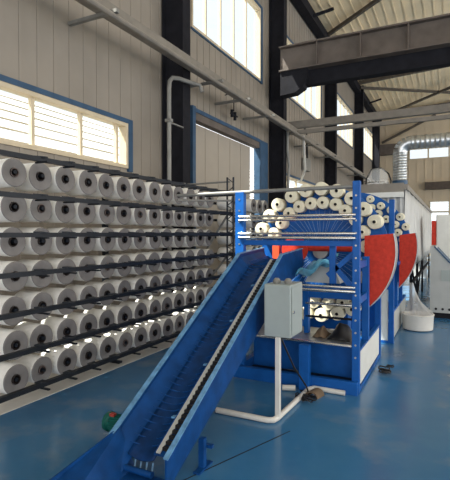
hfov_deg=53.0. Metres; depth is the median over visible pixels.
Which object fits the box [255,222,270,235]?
bobbin
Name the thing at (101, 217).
roll
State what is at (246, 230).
roll
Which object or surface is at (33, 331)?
roll
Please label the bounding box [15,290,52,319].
roll
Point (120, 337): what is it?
roll
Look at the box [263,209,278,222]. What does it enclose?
bobbin
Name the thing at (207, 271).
roll
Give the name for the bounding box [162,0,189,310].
steel column
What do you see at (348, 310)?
bobbin
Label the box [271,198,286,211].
bobbin
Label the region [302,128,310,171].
junction box
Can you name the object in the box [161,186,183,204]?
roll
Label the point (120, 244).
roll
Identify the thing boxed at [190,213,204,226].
roll
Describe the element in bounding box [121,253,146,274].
roll
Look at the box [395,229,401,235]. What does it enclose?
bobbin
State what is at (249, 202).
roll
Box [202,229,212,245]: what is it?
roll
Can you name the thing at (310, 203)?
bobbin
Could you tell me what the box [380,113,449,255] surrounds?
wall
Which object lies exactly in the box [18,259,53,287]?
roll
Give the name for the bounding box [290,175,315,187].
window
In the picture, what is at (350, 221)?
bobbin
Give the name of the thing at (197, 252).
roll
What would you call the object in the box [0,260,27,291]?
roll
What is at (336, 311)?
bobbin
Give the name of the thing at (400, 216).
bobbin
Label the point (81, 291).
roll
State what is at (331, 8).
bracket
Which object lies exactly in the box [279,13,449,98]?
girder
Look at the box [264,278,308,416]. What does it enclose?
control box
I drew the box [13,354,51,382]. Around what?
roll
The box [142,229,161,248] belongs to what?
roll
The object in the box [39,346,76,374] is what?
roll
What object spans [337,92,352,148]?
window
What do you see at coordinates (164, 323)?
roll
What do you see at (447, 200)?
window
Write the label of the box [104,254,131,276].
roll
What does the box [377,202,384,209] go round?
bobbin
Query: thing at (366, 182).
dome
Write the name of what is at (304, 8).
beam
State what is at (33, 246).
roll
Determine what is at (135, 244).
roll
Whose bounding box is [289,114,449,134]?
cross beam
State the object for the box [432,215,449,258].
machine housing
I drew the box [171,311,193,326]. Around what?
roll
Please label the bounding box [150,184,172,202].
roll
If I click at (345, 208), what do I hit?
bobbin
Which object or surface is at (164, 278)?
roll
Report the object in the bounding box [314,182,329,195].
bobbin
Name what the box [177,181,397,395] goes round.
machine
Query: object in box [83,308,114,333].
roll
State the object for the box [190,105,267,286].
door
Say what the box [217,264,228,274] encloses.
roll
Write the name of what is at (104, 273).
roll
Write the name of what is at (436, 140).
duct
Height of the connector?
0.056 m
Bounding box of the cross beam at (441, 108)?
[288,103,449,128]
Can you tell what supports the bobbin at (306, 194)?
attached to the machine at (333, 265)
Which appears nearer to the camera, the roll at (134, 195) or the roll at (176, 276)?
the roll at (134, 195)
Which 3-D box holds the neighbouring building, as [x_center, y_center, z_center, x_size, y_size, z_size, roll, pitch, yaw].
[-5.097,-2.500,19.318,7.500,7.500,70.000,0,1,27]
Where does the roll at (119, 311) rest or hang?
on the rack
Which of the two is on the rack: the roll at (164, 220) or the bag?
the roll at (164, 220)
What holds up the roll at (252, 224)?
on the rack
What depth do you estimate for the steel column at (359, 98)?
24.27 m
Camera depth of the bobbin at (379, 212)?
6.71 m
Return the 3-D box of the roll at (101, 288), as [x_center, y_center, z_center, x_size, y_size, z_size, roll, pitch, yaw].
[-1.377,0.581,4.896,0.278,0.252,0.252,0,1,28]
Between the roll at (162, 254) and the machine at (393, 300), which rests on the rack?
the roll at (162, 254)
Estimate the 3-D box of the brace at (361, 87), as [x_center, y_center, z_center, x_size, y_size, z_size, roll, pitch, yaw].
[13.186,-8.268,25.369,12.574,0.587,0.120,0,1,-15]
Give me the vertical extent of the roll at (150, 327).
0.258 m
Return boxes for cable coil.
[295,392,316,402]
[378,364,393,373]
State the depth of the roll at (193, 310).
6.66 m
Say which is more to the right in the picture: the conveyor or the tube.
the tube
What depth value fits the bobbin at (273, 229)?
5.46 m
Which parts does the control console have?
vent panel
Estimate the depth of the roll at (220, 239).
7.63 m
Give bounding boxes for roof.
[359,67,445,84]
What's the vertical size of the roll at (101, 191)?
0.252 m
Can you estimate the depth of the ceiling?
17.16 m
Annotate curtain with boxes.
[381,197,403,213]
[404,190,431,263]
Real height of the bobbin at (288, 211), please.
0.149 m
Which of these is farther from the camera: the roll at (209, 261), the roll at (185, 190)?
the roll at (209, 261)
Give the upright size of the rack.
2.360 m
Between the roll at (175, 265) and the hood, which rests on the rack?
the roll at (175, 265)
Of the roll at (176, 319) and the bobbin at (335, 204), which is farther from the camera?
the roll at (176, 319)
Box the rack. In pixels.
[0,149,265,403]
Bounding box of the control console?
[430,245,449,318]
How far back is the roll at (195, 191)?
6.59 m
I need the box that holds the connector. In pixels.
[282,384,294,390]
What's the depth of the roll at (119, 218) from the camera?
5.07 m
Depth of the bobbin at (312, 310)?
5.28 m
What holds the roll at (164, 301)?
on the rack
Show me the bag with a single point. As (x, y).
(342, 331)
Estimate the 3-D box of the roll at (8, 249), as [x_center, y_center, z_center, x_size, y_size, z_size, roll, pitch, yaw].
[-1.905,0.014,3.870,0.278,0.251,0.251,0,1,28]
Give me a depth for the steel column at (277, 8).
12.96 m
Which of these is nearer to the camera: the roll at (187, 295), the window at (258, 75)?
the roll at (187, 295)
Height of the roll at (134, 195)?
0.258 m
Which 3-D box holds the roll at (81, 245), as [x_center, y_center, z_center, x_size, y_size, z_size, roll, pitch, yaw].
[-1.515,0.000,4.633,0.278,0.252,0.252,0,2,26]
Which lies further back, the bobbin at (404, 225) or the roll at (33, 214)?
the bobbin at (404, 225)
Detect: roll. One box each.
[0,158,26,187]
[0,197,26,221]
[0,227,25,256]
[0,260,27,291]
[0,295,25,325]
[0,327,27,359]
[0,361,28,393]
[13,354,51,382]
[14,162,51,191]
[14,322,52,352]
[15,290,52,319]
[18,227,51,254]
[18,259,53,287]
[19,198,51,221]
[39,316,76,344]
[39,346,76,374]
[41,287,76,314]
[42,166,74,192]
[43,196,74,222]
[43,258,75,283]
[46,227,75,253]
[63,312,96,338]
[63,341,96,366]
[64,255,95,280]
[65,170,96,195]
[65,284,96,309]
[66,203,95,223]
[69,228,95,251]
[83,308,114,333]
[83,335,115,359]
[84,174,113,197]
[85,281,114,305]
[88,255,114,277]
[89,205,114,223]
[90,227,115,250]
[102,177,130,199]
[102,304,131,328]
[102,330,131,352]
[103,279,130,300]
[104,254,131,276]
[105,202,130,224]
[111,228,131,250]
[119,179,145,200]
[119,301,146,323]
[119,326,146,346]
[120,277,146,298]
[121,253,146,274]
[125,208,145,224]
[128,229,145,248]
[133,321,160,341]
[135,275,160,294]
[135,299,160,318]
[136,182,160,202]
[136,252,159,271]
[137,208,160,225]
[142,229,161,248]
[147,296,171,314]
[147,318,172,336]
[149,273,172,292]
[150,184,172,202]
[150,251,171,270]
[155,209,172,225]
[158,229,172,247]
[160,292,183,308]
[160,314,183,332]
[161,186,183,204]
[161,271,184,289]
[164,250,184,268]
[169,210,183,225]
[169,229,183,247]
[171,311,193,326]
[172,290,194,308]
[173,188,194,205]
[173,249,194,267]
[173,270,194,287]
[174,212,193,226]
[181,229,194,246]
[182,288,203,305]
[182,308,196,312]
[184,269,203,285]
[185,190,204,206]
[185,249,204,265]
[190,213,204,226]
[192,229,204,245]
[192,286,211,298]
[193,197,213,207]
[194,267,212,283]
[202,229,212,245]
[202,249,213,264]
[203,213,212,225]
[216,230,234,244]
[217,196,234,209]
[217,213,234,227]
[217,247,234,261]
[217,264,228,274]
[246,199,255,211]
[246,200,261,212]
[246,218,256,227]
[246,230,255,239]
[246,246,255,250]
[261,200,267,212]
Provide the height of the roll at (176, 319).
0.244 m
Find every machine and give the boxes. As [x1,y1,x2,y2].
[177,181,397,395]
[302,193,417,343]
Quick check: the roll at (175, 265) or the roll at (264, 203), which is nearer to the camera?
the roll at (175, 265)
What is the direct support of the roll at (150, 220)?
on the rack
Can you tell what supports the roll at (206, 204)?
on the rack
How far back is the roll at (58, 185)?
4.28 m
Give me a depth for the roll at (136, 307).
5.34 m
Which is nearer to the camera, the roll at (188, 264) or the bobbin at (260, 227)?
the bobbin at (260, 227)
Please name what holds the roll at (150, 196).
on the rack
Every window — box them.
[0,74,132,171]
[191,0,262,83]
[287,35,321,118]
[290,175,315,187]
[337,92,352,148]
[364,127,372,160]
[409,146,449,159]
[429,200,449,222]
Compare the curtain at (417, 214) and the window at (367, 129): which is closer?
the curtain at (417, 214)
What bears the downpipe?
attached to the steel column at (175, 13)
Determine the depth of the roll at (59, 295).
4.30 m
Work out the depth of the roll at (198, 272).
6.63 m
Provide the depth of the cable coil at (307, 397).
4.13 m
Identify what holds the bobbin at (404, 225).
attached to the machine at (393, 300)
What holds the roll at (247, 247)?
on the rack
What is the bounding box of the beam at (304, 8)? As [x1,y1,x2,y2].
[291,0,381,120]
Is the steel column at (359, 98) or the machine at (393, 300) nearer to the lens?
the machine at (393, 300)
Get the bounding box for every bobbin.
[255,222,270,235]
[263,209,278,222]
[268,227,281,239]
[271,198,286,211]
[275,217,288,228]
[283,207,297,218]
[285,191,300,203]
[293,200,306,212]
[299,184,314,197]
[302,307,315,319]
[305,197,318,209]
[310,297,321,307]
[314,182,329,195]
[314,307,329,321]
[317,196,330,209]
[322,298,335,309]
[329,198,343,210]
[330,184,345,197]
[330,306,345,320]
[336,299,350,308]
[339,204,351,217]
[344,191,351,205]
[345,301,361,315]
[349,216,362,224]
[361,202,372,216]
[361,225,370,238]
[361,240,364,252]
[366,195,374,202]
[367,215,383,228]
[376,210,382,215]
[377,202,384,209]
[383,215,388,222]
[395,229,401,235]
[396,213,404,220]
[402,223,409,230]
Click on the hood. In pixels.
(417, 213)
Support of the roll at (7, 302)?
on the rack
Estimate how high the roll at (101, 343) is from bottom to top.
0.258 m
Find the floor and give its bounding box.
[0,256,449,479]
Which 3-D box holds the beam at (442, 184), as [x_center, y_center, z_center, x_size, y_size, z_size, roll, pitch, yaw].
[18.012,-3.538,27.548,10.620,0.480,0.400,0,1,27]
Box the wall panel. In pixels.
[380,143,397,155]
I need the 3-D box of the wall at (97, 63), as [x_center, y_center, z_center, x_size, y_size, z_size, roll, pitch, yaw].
[1.086,-3.375,12.835,0.160,9.450,42.000,0,1,27]
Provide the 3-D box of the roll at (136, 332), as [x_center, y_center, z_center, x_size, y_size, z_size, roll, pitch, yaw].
[-1.119,1.163,5.419,0.278,0.257,0.257,0,1,26]
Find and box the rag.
[312,326,330,337]
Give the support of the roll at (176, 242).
on the rack
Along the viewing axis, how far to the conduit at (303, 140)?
14.20 m
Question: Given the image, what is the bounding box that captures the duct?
[392,132,449,183]
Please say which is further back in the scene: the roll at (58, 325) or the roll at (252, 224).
the roll at (252, 224)
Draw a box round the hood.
[345,183,431,310]
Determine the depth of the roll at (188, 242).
6.34 m
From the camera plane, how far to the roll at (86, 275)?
4.56 m
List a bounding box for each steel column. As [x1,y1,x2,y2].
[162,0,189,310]
[269,0,286,209]
[325,83,336,185]
[354,89,363,184]
[372,120,379,183]
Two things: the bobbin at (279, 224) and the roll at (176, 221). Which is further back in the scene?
the roll at (176, 221)
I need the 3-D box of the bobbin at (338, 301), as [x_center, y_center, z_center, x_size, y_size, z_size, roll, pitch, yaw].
[1.351,0.704,5.141,0.146,0.146,0.144,1,2,29]
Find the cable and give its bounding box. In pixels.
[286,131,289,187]
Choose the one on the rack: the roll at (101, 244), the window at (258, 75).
the roll at (101, 244)
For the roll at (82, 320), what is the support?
on the rack
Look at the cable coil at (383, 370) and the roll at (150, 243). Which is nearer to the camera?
the cable coil at (383, 370)
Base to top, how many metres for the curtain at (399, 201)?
1.190 m
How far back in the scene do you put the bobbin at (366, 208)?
4.95 m
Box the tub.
[402,311,433,331]
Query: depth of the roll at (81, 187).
4.54 m
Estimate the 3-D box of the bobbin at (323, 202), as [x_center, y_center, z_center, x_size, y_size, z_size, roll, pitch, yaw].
[1.146,-0.429,5.228,0.146,0.150,0.147,0,1,29]
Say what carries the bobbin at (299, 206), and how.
attached to the machine at (333, 265)
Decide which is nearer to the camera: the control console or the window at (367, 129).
the control console
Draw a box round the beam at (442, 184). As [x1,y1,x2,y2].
[425,181,449,189]
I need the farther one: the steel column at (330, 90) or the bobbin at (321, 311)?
the steel column at (330, 90)
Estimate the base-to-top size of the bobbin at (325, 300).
0.146 m
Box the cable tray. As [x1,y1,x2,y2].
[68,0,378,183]
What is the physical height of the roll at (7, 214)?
0.257 m
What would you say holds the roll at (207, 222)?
on the rack
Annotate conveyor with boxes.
[49,247,303,479]
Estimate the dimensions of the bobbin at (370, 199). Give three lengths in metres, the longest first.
0.124 x 0.112 x 0.112 m
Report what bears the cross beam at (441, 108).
attached to the wall at (97, 63)
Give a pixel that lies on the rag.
(322, 332)
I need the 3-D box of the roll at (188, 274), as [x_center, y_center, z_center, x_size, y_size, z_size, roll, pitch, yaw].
[-0.603,0.554,6.430,0.278,0.252,0.252,0,1,25]
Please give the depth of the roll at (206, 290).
6.87 m
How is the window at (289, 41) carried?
in the wall at (97, 63)
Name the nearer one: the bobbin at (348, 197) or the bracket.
the bobbin at (348, 197)
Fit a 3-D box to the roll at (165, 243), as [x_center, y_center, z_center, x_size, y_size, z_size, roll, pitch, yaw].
[-0.866,-0.025,5.923,0.278,0.251,0.251,0,1,28]
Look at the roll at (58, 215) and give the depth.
4.29 m
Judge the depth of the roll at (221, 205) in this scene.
7.61 m
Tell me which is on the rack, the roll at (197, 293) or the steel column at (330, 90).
the roll at (197, 293)
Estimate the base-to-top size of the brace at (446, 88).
0.440 m
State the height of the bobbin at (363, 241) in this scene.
0.146 m
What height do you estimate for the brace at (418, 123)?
1.677 m
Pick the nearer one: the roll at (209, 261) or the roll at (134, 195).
the roll at (134, 195)
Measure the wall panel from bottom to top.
0.700 m
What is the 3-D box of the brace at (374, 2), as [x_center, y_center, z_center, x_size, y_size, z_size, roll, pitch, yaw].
[5.446,-8.137,14.654,0.120,0.377,6.587,0,1,-25]
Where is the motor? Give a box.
[102,411,121,431]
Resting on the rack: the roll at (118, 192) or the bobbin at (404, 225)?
the roll at (118, 192)
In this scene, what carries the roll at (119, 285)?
on the rack
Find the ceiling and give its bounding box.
[308,0,449,111]
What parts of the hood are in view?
curtain rail, post, post, rail, post, post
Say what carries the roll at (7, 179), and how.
on the rack
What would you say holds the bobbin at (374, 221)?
attached to the machine at (333, 265)
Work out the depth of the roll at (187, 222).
6.35 m
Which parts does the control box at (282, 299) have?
post, box door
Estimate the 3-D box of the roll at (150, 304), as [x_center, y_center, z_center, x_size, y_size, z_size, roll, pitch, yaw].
[-0.984,0.864,5.674,0.278,0.244,0.244,0,1,27]
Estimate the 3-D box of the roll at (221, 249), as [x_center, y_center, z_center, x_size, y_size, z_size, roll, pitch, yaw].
[0.039,0.244,7.709,0.278,0.243,0.243,0,1,28]
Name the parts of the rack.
guide rail, guide rail, guide rail, guide rail, guide rail, guide rail, guide rail, hand rail, lattice post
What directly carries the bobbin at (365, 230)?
attached to the machine at (333, 265)
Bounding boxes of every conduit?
[215,385,344,422]
[297,135,305,182]
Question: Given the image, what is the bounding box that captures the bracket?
[313,7,333,16]
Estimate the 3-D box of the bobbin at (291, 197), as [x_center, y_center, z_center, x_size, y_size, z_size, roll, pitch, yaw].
[0.809,-0.516,5.384,0.158,0.158,0.164,0,-1,27]
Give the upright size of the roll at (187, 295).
0.243 m
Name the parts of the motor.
motor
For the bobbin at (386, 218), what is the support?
attached to the machine at (393, 300)
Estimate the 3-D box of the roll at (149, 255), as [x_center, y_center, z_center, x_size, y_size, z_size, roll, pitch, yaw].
[-0.996,0.276,5.671,0.278,0.252,0.252,0,1,28]
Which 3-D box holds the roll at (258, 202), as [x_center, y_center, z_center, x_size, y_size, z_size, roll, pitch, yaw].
[0.550,-0.645,8.720,0.278,0.258,0.258,0,1,27]
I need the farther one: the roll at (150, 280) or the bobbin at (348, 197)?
the roll at (150, 280)
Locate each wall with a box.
[0,0,371,361]
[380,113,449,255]
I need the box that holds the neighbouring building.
[0,92,298,245]
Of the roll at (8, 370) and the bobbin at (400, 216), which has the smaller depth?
the roll at (8, 370)
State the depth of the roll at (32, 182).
4.04 m
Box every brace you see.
[328,0,380,35]
[360,86,449,93]
[382,114,435,143]
[398,86,449,108]
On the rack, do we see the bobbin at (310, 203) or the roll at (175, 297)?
the roll at (175, 297)
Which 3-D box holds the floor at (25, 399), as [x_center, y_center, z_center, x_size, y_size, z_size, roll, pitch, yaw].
[-2.953,1.498,3.244,1.330,0.004,20.900,0,1,27]
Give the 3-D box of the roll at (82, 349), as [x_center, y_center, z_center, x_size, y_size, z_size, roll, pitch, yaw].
[-1.508,1.175,4.654,0.278,0.258,0.258,0,1,26]
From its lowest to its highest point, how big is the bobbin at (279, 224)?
0.146 m
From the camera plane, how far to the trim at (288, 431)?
3.15 m
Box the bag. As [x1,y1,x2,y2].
[327,323,351,341]
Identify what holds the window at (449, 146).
in the wall at (419, 171)
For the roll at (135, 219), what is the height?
0.244 m
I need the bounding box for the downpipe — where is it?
[165,76,203,313]
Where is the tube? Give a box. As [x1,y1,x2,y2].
[306,388,323,398]
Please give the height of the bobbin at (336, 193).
0.158 m
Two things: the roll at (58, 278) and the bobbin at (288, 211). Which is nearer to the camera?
the roll at (58, 278)
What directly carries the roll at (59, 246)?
on the rack
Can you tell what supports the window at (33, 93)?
in the wall at (97, 63)
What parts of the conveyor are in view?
plate, roller chain, plate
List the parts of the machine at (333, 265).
tie rod, post, rail, guide rod, guide rod, guide rod, guide rod, panel, table edge rod, post, post, guide rod, guide rod, guide rod, guide rod, post, post, rail, rail, post, panel, post, guard plate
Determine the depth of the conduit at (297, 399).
3.83 m
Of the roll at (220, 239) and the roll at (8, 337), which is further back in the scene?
the roll at (220, 239)
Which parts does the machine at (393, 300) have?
panel, post, post, panel, post, guard plate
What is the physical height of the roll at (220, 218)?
0.252 m
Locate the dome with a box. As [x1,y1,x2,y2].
[365,167,391,183]
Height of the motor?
0.270 m
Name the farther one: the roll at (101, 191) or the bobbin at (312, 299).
the bobbin at (312, 299)
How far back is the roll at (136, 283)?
5.32 m
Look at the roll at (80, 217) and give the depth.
4.54 m
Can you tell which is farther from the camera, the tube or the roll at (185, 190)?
the roll at (185, 190)

